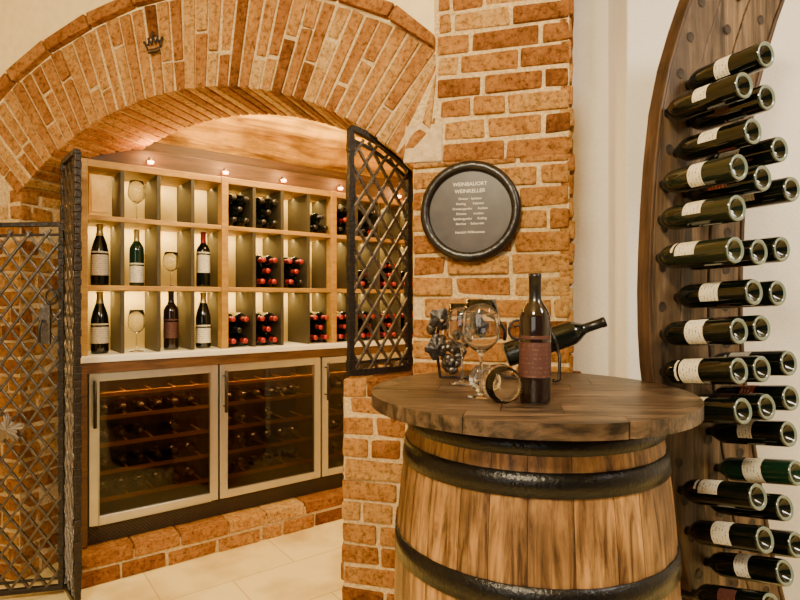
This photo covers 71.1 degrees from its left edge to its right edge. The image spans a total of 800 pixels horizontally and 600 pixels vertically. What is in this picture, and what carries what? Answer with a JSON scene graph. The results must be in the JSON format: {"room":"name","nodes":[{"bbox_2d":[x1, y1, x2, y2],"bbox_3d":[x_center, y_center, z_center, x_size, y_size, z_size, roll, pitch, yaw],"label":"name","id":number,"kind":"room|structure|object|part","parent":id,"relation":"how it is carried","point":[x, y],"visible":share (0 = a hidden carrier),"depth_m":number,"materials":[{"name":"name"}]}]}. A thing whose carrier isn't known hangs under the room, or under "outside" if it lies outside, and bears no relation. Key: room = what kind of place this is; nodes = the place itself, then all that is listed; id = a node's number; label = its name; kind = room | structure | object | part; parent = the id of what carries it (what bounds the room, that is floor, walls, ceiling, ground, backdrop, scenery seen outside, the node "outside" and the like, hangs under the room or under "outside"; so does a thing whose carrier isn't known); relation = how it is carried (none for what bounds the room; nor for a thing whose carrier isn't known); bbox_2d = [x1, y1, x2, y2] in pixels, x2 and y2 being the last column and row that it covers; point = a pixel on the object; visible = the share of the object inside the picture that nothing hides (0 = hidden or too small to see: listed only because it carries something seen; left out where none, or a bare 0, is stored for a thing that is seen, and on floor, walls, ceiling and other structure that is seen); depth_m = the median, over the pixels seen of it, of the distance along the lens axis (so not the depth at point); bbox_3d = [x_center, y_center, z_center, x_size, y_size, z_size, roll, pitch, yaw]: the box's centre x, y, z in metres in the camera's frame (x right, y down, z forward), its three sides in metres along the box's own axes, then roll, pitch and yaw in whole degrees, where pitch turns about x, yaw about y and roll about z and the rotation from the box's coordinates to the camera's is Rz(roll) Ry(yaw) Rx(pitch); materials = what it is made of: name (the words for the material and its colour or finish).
{"room":"wine cellar","nodes":[
{"label":"wine cellar","id":0,"kind":"room"},
{"bbox_2d":[0,519,343,599],"bbox_3d":[0.000,1.340,2.000,8.000,0.100,9.000,0,0,0],"label":"floor","id":1,"kind":"structure","parent":0,"point":[305,564],"depth_m":2.60,"materials":[{"name":"tile"}]},
{"bbox_2d":[0,190,60,580],"bbox_3d":[-2.201,0.309,3.072,1.157,1.966,0.768,0,0,15],"label":"brick pier","id":2,"kind":"object","parent":1,"relation":"on","point":[22,212],"visible":0.2,"depth_m":2.60,"materials":[{"name":"orange brick"}]},
{"bbox_2d":[0,222,64,595],"bbox_3d":[-1.695,0.461,2.356,0.491,1.602,0.094,0,0,-12],"label":"iron gate","id":3,"kind":"object","parent":2,"relation":"attached to","point":[8,429],"visible":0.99,"depth_m":2.41,"materials":[{"name":"black metal"}]},
{"bbox_3d":[-1.500,0.070,2.387,0.079,0.240,0.070,0,0,-12],"label":"lock plate","id":4,"kind":"part","parent":3,"relation":"part of","materials":[{"name":"metal"}]},
{"bbox_2d":[60,148,81,599],"bbox_3d":[-1.407,0.319,2.393,0.030,1.882,0.278,0,0,-42],"label":"iron gate","id":5,"kind":"object","parent":2,"relation":"attached to","point":[71,173],"visible":0.86,"depth_m":2.33,"materials":[{"name":"black metal"}]},
{"bbox_2d":[81,487,343,588],"bbox_3d":[-0.516,1.218,3.394,2.235,0.152,1.806,0,0,0],"label":"brick plinth","id":6,"kind":"object","parent":1,"relation":"on","point":[107,561],"depth_m":2.83,"materials":[{"name":"orange brick"}]},
{"bbox_2d":[70,157,412,548],"bbox_3d":[-0.517,0.243,3.467,2.634,1.804,0.336,0,0,-37],"label":"wine cabinet","id":7,"kind":"object","parent":6,"relation":"on","point":[177,206],"visible":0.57,"depth_m":3.06,"materials":[{"name":"beige wood"}]},
{"bbox_2d":[90,224,108,284],"bbox_3d":[-1.463,-0.220,2.730,0.080,0.301,0.080,0,0,-28],"label":"wine bottle","id":8,"kind":"object","parent":7,"relation":"in","point":[99,257],"depth_m":2.70,"materials":[{"name":"black glass"}]},
{"bbox_2d":[88,174,111,215],"bbox_3d":[-1.466,-0.499,2.725,0.100,0.200,0.104,0,0,-37],"label":"box","id":9,"kind":"object","parent":7,"relation":"on","point":[99,186],"visible":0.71,"depth_m":2.68,"materials":[{"name":"beige wood"}]},
{"bbox_2d":[129,230,143,285],"bbox_3d":[-1.330,-0.212,2.829,0.069,0.285,0.069,0,0,-28],"label":"wine bottle","id":10,"kind":"object","parent":7,"relation":"in","point":[136,250],"depth_m":2.80,"materials":[{"name":"green glass"}]},
{"bbox_2d":[127,180,145,218],"bbox_3d":[-1.330,-0.499,2.830,0.084,0.200,0.084,0,0,0],"label":"wine glass","id":11,"kind":"object","parent":7,"relation":"in","point":[136,193],"depth_m":2.80,"materials":[{"name":"clear glass"}]},
{"bbox_2d":[88,365,217,526],"bbox_3d":[-1.287,0.695,2.875,0.658,0.716,0.622,0,0,0],"label":"wine cooler","id":12,"kind":"object","parent":7,"relation":"in","point":[153,433],"depth_m":2.90,"materials":[{"name":"black glass"}]},
{"bbox_2d":[162,252,179,285],"bbox_3d":[-1.198,-0.159,2.929,0.084,0.180,0.084,0,0,0],"label":"wine glass","id":13,"kind":"object","parent":7,"relation":"in","point":[170,262],"depth_m":2.90,"materials":[{"name":"clear glass"}]},
{"bbox_3d":[-0.597,-0.180,3.603,2.600,0.940,0.022,0,0,-37],"label":"panel","id":14,"kind":"part","parent":7,"relation":"part of","materials":[{"name":"beige wood"}]},
{"bbox_2d":[196,232,209,286],"bbox_3d":[-1.064,-0.218,3.029,0.072,0.298,0.072,0,0,-28],"label":"wine bottle","id":15,"kind":"object","parent":7,"relation":"in","point":[203,251],"depth_m":3.00,"materials":[{"name":"black glass"}]},
{"bbox_2d":[88,473,343,544],"bbox_3d":[-0.437,1.100,3.388,2.601,0.090,0.038,0,0,-37],"label":"grille","id":16,"kind":"object","parent":7,"relation":"attached to","point":[111,531],"depth_m":2.94,"materials":[{"name":"metal"}]},
{"bbox_2d":[228,194,248,226],"label":"wine bottles","id":17,"kind":"object","parent":7,"relation":"in","point":[236,204],"depth_m":3.09,"materials":[{"name":"black glass"}]},
{"bbox_2d":[228,312,248,345],"label":"wine bottles","id":18,"kind":"object","parent":7,"relation":"in","point":[235,319],"depth_m":3.10,"materials":[{"name":"black glass"}]},
{"bbox_2d":[80,338,412,363],"bbox_3d":[-0.511,0.275,3.463,2.630,0.030,0.330,0,0,-37],"label":"countertop","id":19,"kind":"structure","parent":7,"relation":"on","point":[147,354],"depth_m":2.94,"materials":[{"name":"white stone"}]},
{"bbox_2d":[90,291,108,353],"bbox_3d":[-1.463,0.109,2.730,0.080,0.301,0.080,0,0,-28],"label":"wine bottle","id":20,"kind":"object","parent":19,"relation":"on","point":[99,325],"depth_m":2.70,"materials":[{"name":"black glass"}]},
{"bbox_2d":[128,310,145,351],"bbox_3d":[-1.330,0.155,2.830,0.084,0.210,0.084,0,0,0],"label":"wine glass","id":21,"kind":"object","parent":19,"relation":"on","point":[136,318],"depth_m":2.80,"materials":[{"name":"clear glass"}]},
{"bbox_2d":[163,291,178,349],"bbox_3d":[-1.197,0.105,2.929,0.075,0.310,0.075,0,0,-28],"label":"wine bottle","id":22,"kind":"object","parent":19,"relation":"on","point":[171,312],"depth_m":2.90,"materials":[{"name":"brown glass"}]},
{"bbox_2d":[195,292,210,348],"bbox_3d":[-1.064,0.109,3.029,0.080,0.301,0.080,0,0,-28],"label":"wine bottle","id":23,"kind":"object","parent":19,"relation":"on","point":[203,318],"depth_m":3.00,"materials":[{"name":"black glass"}]},
{"bbox_3d":[-0.517,0.716,3.468,2.634,0.849,0.334,0,0,-37],"label":"counter frame","id":24,"kind":"part","parent":7,"relation":"part of","materials":[{"name":"brown wood"}]},
{"bbox_2d":[253,255,277,287],"label":"wine bottles","id":25,"kind":"object","parent":7,"relation":"in","point":[262,281],"depth_m":3.20,"materials":[{"name":"black glass"}]},
{"bbox_2d":[256,197,277,228],"label":"wine bottles","id":26,"kind":"object","parent":7,"relation":"in","point":[263,206],"depth_m":3.19,"materials":[{"name":"black glass"}]},
{"bbox_2d":[256,312,277,344],"label":"wine bottles","id":27,"kind":"object","parent":7,"relation":"in","point":[262,318],"depth_m":3.19,"materials":[{"name":"black glass"}]},
{"bbox_2d":[217,357,320,498],"bbox_3d":[-0.799,0.695,3.241,0.658,0.715,0.622,0,0,0],"label":"wine cooler","id":28,"kind":"object","parent":7,"relation":"in","point":[269,412],"depth_m":3.28,"materials":[{"name":"black glass"}]},
{"bbox_2d":[284,256,303,287],"label":"wine bottles","id":29,"kind":"object","parent":7,"relation":"in","point":[290,263],"depth_m":3.29,"materials":[{"name":"black glass"}]},
{"bbox_2d":[310,213,327,232],"label":"wine bottles","id":30,"kind":"object","parent":7,"relation":"in","point":[315,218],"depth_m":3.39,"materials":[{"name":"black glass"}]},
{"bbox_2d":[310,311,328,341],"label":"wine bottles","id":31,"kind":"object","parent":7,"relation":"in","point":[315,335],"depth_m":3.40,"materials":[{"name":"black glass"}]},
{"bbox_2d":[337,207,346,234],"label":"wine bottles","id":32,"kind":"object","parent":7,"relation":"in","point":[341,212],"depth_m":3.50,"materials":[{"name":"black glass"}]},
{"bbox_2d":[337,311,346,340],"label":"wine bottles","id":33,"kind":"object","parent":7,"relation":"in","point":[341,315],"depth_m":3.50,"materials":[{"name":"black glass"}]},
{"bbox_2d":[320,352,402,476],"bbox_3d":[-0.311,0.695,3.607,0.658,0.714,0.622,0,0,0],"label":"wine cooler","id":34,"kind":"object","parent":7,"relation":"in","point":[333,368],"depth_m":3.48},
{"bbox_2d":[358,269,370,288],"label":"wine bottles","id":35,"kind":"object","parent":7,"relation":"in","point":[364,282],"depth_m":3.60,"materials":[{"name":"black glass"}]},
{"bbox_2d":[358,209,374,236],"label":"wine bottles","id":36,"kind":"object","parent":7,"relation":"in","point":[365,231],"depth_m":3.59,"materials":[{"name":"black glass"}]},
{"bbox_2d":[358,311,374,339],"label":"wine bottles","id":37,"kind":"object","parent":7,"relation":"in","point":[365,334],"depth_m":3.59,"materials":[{"name":"black glass"}]},
{"bbox_2d":[380,262,395,288],"label":"wine bottles","id":38,"kind":"object","parent":7,"relation":"in","point":[387,267],"depth_m":3.69,"materials":[{"name":"black glass"}]},
{"bbox_2d":[380,311,395,337],"label":"wine bottles","id":39,"kind":"object","parent":7,"relation":"in","point":[382,334],"depth_m":3.67,"materials":[{"name":"black glass"}]},
{"bbox_2d":[401,313,404,334],"label":"wine bottles","id":40,"kind":"object","parent":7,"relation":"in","point":[402,316],"depth_m":3.79,"materials":[{"name":"black glass"}]},
{"bbox_2d":[372,370,703,599],"bbox_3d":[0.334,0.762,1.470,0.815,1.055,0.816,0,0,0],"label":"table","id":41,"kind":"object","parent":1,"relation":"on","point":[570,496],"visible":0.94,"depth_m":1.17,"materials":[{"name":"brown wood"}]},
{"bbox_2d":[446,303,469,385],"bbox_3d":[0.173,0.122,1.567,0.090,0.225,0.090,0,0,0],"label":"wine glass","id":42,"kind":"object","parent":41,"relation":"on","point":[455,311],"visible":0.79,"depth_m":1.54,"materials":[{"name":"clear glass"}]},
{"bbox_2d":[462,299,500,398],"bbox_3d":[0.196,0.117,1.357,0.094,0.236,0.094,0,0,0],"label":"wine glass","id":43,"kind":"object","parent":41,"relation":"on","point":[481,329],"visible":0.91,"depth_m":1.32,"materials":[{"name":"clear glass"}]},
{"bbox_2d":[424,308,560,381],"bbox_3d":[0.275,0.128,1.687,0.409,0.216,0.175,0,0,0],"label":"holder","id":44,"kind":"object","parent":41,"relation":"on","point":[437,346],"visible":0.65,"depth_m":1.62,"materials":[{"name":"metal"}]},
{"bbox_2d":[502,317,606,365],"bbox_3d":[0.462,0.125,1.681,0.307,0.151,0.075,0,0,7],"label":"wine bottle","id":45,"kind":"object","parent":44,"relation":"in","point":[568,334],"visible":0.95,"depth_m":1.65,"materials":[{"name":"black glass"}]},
{"bbox_2d":[469,363,522,403],"bbox_3d":[0.219,0.189,1.301,0.090,0.090,0.204,0,0,-7],"label":"wine glass","id":46,"kind":"object","parent":41,"relation":"on","point":[499,383],"visible":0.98,"depth_m":1.27,"materials":[{"name":"clear glass"}]},
{"bbox_3d":[0.219,0.191,1.301,0.090,0.090,0.200,0,-3,-7],"label":"glass","id":47,"kind":"part","parent":46,"relation":"part of","materials":[{"name":"brown"}]},
{"bbox_2d":[519,273,550,403],"bbox_3d":[0.311,0.086,1.290,0.072,0.296,0.072,0,0,9],"label":"wine bottle","id":48,"kind":"object","parent":41,"relation":"on","point":[535,319],"depth_m":1.26,"materials":[{"name":"brown glass"}]},
{"bbox_2d":[637,0,784,599],"bbox_3d":[0.975,0.137,1.901,0.717,2.314,0.371,0,0,-24],"label":"wine rack","id":49,"kind":"object","parent":1,"relation":"on","point":[701,33],"visible":0.41,"depth_m":1.67,"materials":[{"name":"brown wood"}]},
{"bbox_2d":[655,237,743,268],"bbox_3d":[0.786,-0.124,1.538,0.070,0.072,0.289,0,0,-23],"label":"wine bottle","id":50,"kind":"object","parent":49,"relation":"in","point":[727,250],"visible":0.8,"depth_m":1.46,"materials":[{"name":"green glass"}]},
{"bbox_2d":[657,195,745,229],"bbox_3d":[0.793,-0.232,1.541,0.070,0.070,0.288,0,0,-23],"label":"wine bottle","id":51,"kind":"object","parent":49,"relation":"in","point":[732,208],"visible":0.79,"depth_m":1.47,"materials":[{"name":"green glass"}]},
{"bbox_2d":[659,154,747,193],"bbox_3d":[0.800,-0.336,1.544,0.070,0.069,0.288,0,0,-23],"label":"wine bottle","id":52,"kind":"object","parent":49,"relation":"in","point":[731,168],"visible":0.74,"depth_m":1.47,"materials":[{"name":"green glass"}]},
{"bbox_2d":[659,357,747,384],"bbox_3d":[0.801,0.191,1.542,0.071,0.090,0.291,0,0,-23],"label":"wine bottle","id":53,"kind":"object","parent":49,"relation":"in","point":[733,370],"visible":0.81,"depth_m":1.47,"materials":[{"name":"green glass"}]},
{"bbox_2d":[659,318,747,345],"bbox_3d":[0.800,0.087,1.543,0.070,0.084,0.290,0,0,-23],"label":"wine bottle","id":54,"kind":"object","parent":49,"relation":"in","point":[722,331],"visible":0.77,"depth_m":1.47,"materials":[{"name":"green glass"}]},
{"bbox_2d":[664,72,752,120],"bbox_3d":[0.817,-0.545,1.552,0.070,0.070,0.288,0,0,-23],"label":"wine bottle","id":55,"kind":"object","parent":49,"relation":"in","point":[737,87],"visible":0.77,"depth_m":1.48,"materials":[{"name":"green glass"}]},
{"bbox_2d":[673,118,761,160],"bbox_3d":[0.849,-0.433,1.566,0.070,0.070,0.288,0,0,-23],"label":"wine bottle","id":56,"kind":"object","parent":49,"relation":"in","point":[747,132],"visible":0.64,"depth_m":1.49,"materials":[{"name":"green glass"}]},
{"bbox_2d":[673,279,762,307],"bbox_3d":[0.853,-0.015,1.566,0.070,0.078,0.290,0,0,-23],"label":"wine bottle","id":57,"kind":"object","parent":49,"relation":"in","point":[746,292],"visible":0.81,"depth_m":1.49,"materials":[{"name":"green glass"}]},
{"bbox_2d":[677,479,766,510],"bbox_3d":[0.869,0.531,1.568,0.071,0.112,0.290,0,0,-23],"label":"wine bottle","id":58,"kind":"object","parent":49,"relation":"in","point":[719,493],"visible":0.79,"depth_m":1.50,"materials":[{"name":"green glass"}]},
{"bbox_2d":[700,397,751,424],"bbox_3d":[0.815,0.297,1.547,0.071,0.096,0.291,0,0,-23],"label":"wine bottle","id":59,"kind":"object","parent":49,"relation":"in","point":[717,410],"visible":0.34,"depth_m":1.44,"materials":[{"name":"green glass"}]},
{"bbox_2d":[682,165,771,201],"bbox_3d":[0.884,-0.316,1.581,0.070,0.070,0.288,0,0,-23],"label":"wine bottle","id":60,"kind":"object","parent":49,"relation":"in","point":[758,178],"visible":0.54,"depth_m":1.48,"materials":[{"name":"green glass"}]},
{"bbox_2d":[689,239,767,269],"bbox_3d":[0.870,-0.122,1.575,0.070,0.072,0.289,0,0,-23],"label":"wine bottle","id":61,"kind":"object","parent":49,"relation":"in","point":[755,250],"visible":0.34,"depth_m":1.46,"materials":[{"name":"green glass"}]},
{"bbox_2d":[684,520,773,553],"bbox_3d":[0.895,0.652,1.578,0.071,0.121,0.289,0,0,-23],"label":"wine bottle","id":62,"kind":"object","parent":49,"relation":"in","point":[727,535],"visible":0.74,"depth_m":1.51,"materials":[{"name":"black glass"}]},
{"bbox_2d":[681,583,777,599],"bbox_3d":[0.918,0.838,1.585,0.071,0.135,0.286,0,0,-23],"label":"wine bottle","id":63,"kind":"object","parent":49,"relation":"in","point":[706,591],"visible":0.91,"depth_m":1.56,"materials":[{"name":"black glass"}]},
{"bbox_2d":[685,41,774,90],"bbox_3d":[0.895,-0.639,1.586,0.070,0.069,0.288,0,0,-23],"label":"wine bottle","id":64,"kind":"object","parent":49,"relation":"in","point":[760,56],"visible":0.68,"depth_m":1.50,"materials":[{"name":"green glass"}]},
{"bbox_2d":[686,84,774,130],"bbox_3d":[0.899,-0.528,1.588,0.070,0.070,0.288,0,0,-23],"label":"wine bottle","id":65,"kind":"object","parent":49,"relation":"in","point":[762,98],"visible":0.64,"depth_m":1.50,"materials":[{"name":"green glass"}]},
{"bbox_2d":[694,315,770,341],"bbox_3d":[0.882,0.081,1.578,0.070,0.084,0.290,0,0,-23],"label":"wine bottle","id":66,"kind":"object","parent":49,"relation":"in","point":[759,329],"visible":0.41,"depth_m":1.46,"materials":[{"name":"black glass"}]},
{"bbox_2d":[694,356,770,381],"bbox_3d":[0.882,0.190,1.577,0.071,0.090,0.291,0,0,-23],"label":"wine bottle","id":67,"kind":"object","parent":49,"relation":"in","point":[759,370],"visible":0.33,"depth_m":1.46,"materials":[{"name":"black glass"}]},
{"bbox_2d":[697,393,775,419],"bbox_3d":[0.900,0.293,1.585,0.070,0.096,0.291,0,0,-23],"label":"wine bottle","id":68,"kind":"object","parent":49,"relation":"in","point":[763,406],"visible":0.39,"depth_m":1.47,"materials":[{"name":"black glass"}]},
{"bbox_2d":[703,137,787,167],"bbox_3d":[0.947,-0.398,1.609,0.070,0.070,0.288,0,0,-23],"label":"wine bottle","id":69,"kind":"object","parent":49,"relation":"in","point":[774,150],"visible":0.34,"depth_m":1.50,"materials":[{"name":"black glass"}]},
{"bbox_2d":[703,552,793,586],"bbox_3d":[0.970,0.757,1.609,0.071,0.128,0.288,0,0,-23],"label":"wine bottle","id":70,"kind":"object","parent":49,"relation":"in","point":[747,567],"visible":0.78,"depth_m":1.54,"materials":[{"name":"black glass"}]},
{"bbox_2d":[711,280,785,308],"bbox_3d":[0.940,-0.013,1.604,0.070,0.079,0.290,0,0,-23],"label":"wine bottle","id":71,"kind":"object","parent":49,"relation":"in","point":[774,291],"visible":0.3,"depth_m":1.48,"materials":[{"name":"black glass"}]},
{"bbox_2d":[706,420,796,446],"bbox_3d":[0.983,0.374,1.620,0.071,0.100,0.291,0,0,-23],"label":"wine bottle","id":72,"kind":"object","parent":49,"relation":"in","point":[755,432],"visible":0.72,"depth_m":1.54,"materials":[{"name":"black glass"}]},
{"bbox_2d":[710,493,793,520],"bbox_3d":[0.969,0.577,1.611,0.071,0.114,0.290,0,0,-23],"label":"wine bottle","id":73,"kind":"object","parent":49,"relation":"in","point":[779,507],"visible":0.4,"depth_m":1.50,"materials":[{"name":"black glass"}]},
{"bbox_2d":[709,385,798,410],"bbox_3d":[0.990,0.276,1.624,0.071,0.094,0.291,0,0,-23],"label":"wine bottle","id":74,"kind":"object","parent":49,"relation":"in","point":[785,397],"visible":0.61,"depth_m":1.51,"materials":[{"name":"black glass"}]},
{"bbox_2d":[714,350,796,375],"bbox_3d":[0.982,0.179,1.621,0.071,0.089,0.290,0,0,-23],"label":"wine bottle","id":75,"kind":"object","parent":49,"relation":"in","point":[782,362],"visible":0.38,"depth_m":1.50,"materials":[{"name":"black glass"}]},
{"bbox_2d":[713,457,799,485],"bbox_3d":[1.014,0.486,1.632,0.071,0.106,0.290,0,0,-23],"label":"wine bottle","id":76,"kind":"object","parent":49,"relation":"in","point":[743,469],"visible":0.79,"depth_m":1.57,"materials":[{"name":"green glass"}]},
{"bbox_2d":[742,236,789,263],"bbox_3d":[0.955,-0.133,1.612,0.070,0.072,0.289,0,0,-23],"label":"wine bottle","id":77,"kind":"object","parent":49,"relation":"in","point":[778,248],"visible":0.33,"depth_m":1.49,"materials":[{"name":"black glass"}]},
{"bbox_2d":[738,529,799,558],"bbox_3d":[1.015,0.688,1.630,0.071,0.122,0.289,0,0,-23],"label":"wine bottle","id":78,"kind":"object","parent":49,"relation":"in","point":[786,542],"visible":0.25,"depth_m":1.52,"materials":[{"name":"black glass"}]},
{"bbox_2d":[741,177,799,208],"bbox_3d":[0.993,-0.297,1.629,0.070,0.070,0.288,0,0,-23],"label":"wine bottle","id":79,"kind":"object","parent":49,"relation":"in","point":[786,189],"visible":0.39,"depth_m":1.51,"materials":[{"name":"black glass"}]},
{"bbox_2d":[0,0,435,199],"bbox_3d":[-0.959,-0.910,2.507,2.360,0.844,0.929,0,0,0],"label":"brick arch","id":80,"kind":"object","parent":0,"point":[231,100],"depth_m":2.36,"materials":[{"name":"orange brick"}]},
{"bbox_2d":[153,114,412,182],"bbox_3d":[-0.516,-1.010,3.352,2.392,0.400,2.421,0,0,0],"label":"vault","id":81,"kind":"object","parent":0,"point":[285,139],"visible":0.09,"depth_m":3.35,"materials":[{"name":"beige wood"}]},
{"bbox_2d":[0,0,568,578],"bbox_3d":[-1.376,-0.210,2.654,4.160,3.000,0.352,0,0,15],"label":"mortar","id":82,"kind":"structure","parent":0,"point":[23,23],"depth_m":2.23,"materials":[{"name":"beige paint"}]},
{"bbox_2d":[143,31,163,53],"bbox_3d":[-1.042,-1.088,2.362,0.099,0.097,0.014,0,0,15],"label":"crown","id":83,"kind":"object","parent":82,"relation":"attached to","point":[152,32],"depth_m":2.36,"materials":[{"name":"black metal"}]},
{"bbox_2d":[341,365,580,599],"bbox_3d":[0.256,0.790,2.179,0.887,1.006,0.450,0,0,15],"label":"brick wall","id":84,"kind":"structure","parent":0,"point":[373,442],"depth_m":2.06,"materials":[{"name":"orange brick"}]},
{"bbox_2d":[346,125,412,376],"bbox_3d":[-0.075,-0.184,2.185,0.306,0.943,0.028,0,0,-38],"label":"iron gate","id":85,"kind":"object","parent":84,"relation":"on","point":[352,308],"visible":0.96,"depth_m":2.17,"materials":[{"name":"black metal"}]},
{"bbox_2d":[403,0,574,374],"bbox_3d":[0.356,-0.205,2.195,0.687,2.996,0.498,0,0,0],"label":"brick pillar","id":86,"kind":"structure","parent":84,"relation":"on","point":[428,151],"depth_m":2.00,"materials":[{"name":"orange brick"}]},
{"bbox_2d":[420,160,521,261],"bbox_3d":[0.251,-0.319,2.012,0.364,0.364,0.036,0,0,15],"label":"wall plaque","id":87,"kind":"object","parent":86,"relation":"attached to","point":[471,210],"visible":1,"depth_m":2.01,"materials":[{"name":"grey metal"}]},
{"bbox_2d":[569,0,799,599],"bbox_3d":[2.060,-0.210,2.410,2.880,3.000,0.380,0,0,0],"label":"wall","id":88,"kind":"structure","parent":0,"point":[618,45],"depth_m":2.22,"materials":[{"name":"white paint"}]},
{"bbox_3d":[-0.609,-0.010,3.763,2.577,2.600,1.975,0,0,0],"label":"wall","id":89,"kind":"structure","parent":0,"visible":0},
{"bbox_2d":[83,142,412,200],"bbox_3d":[-0.597,-0.746,3.478,2.750,0.168,0.238,0,0,-37],"label":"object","id":90,"kind":"structure","parent":89,"relation":"attached to","point":[166,156],"depth_m":3.15,"materials":[{"name":"brown wood"}]},
{"bbox_2d":[147,157,153,163],"bbox_3d":[-1.220,-0.699,2.744,0.048,0.032,0.138,0,0,-37],"label":"lamps","id":91,"kind":"object","parent":90,"relation":"attached to","point":[150,160],"depth_m":2.79,"materials":[{"name":"metal"}]},
{"bbox_2d":[223,168,228,173],"bbox_3d":[-0.924,-0.699,2.966,0.057,0.032,0.126,0,0,-37],"label":"lamps","id":92,"kind":"object","parent":90,"relation":"attached to","point":[225,170],"depth_m":3.02,"materials":[{"name":"metal"}]}
]}

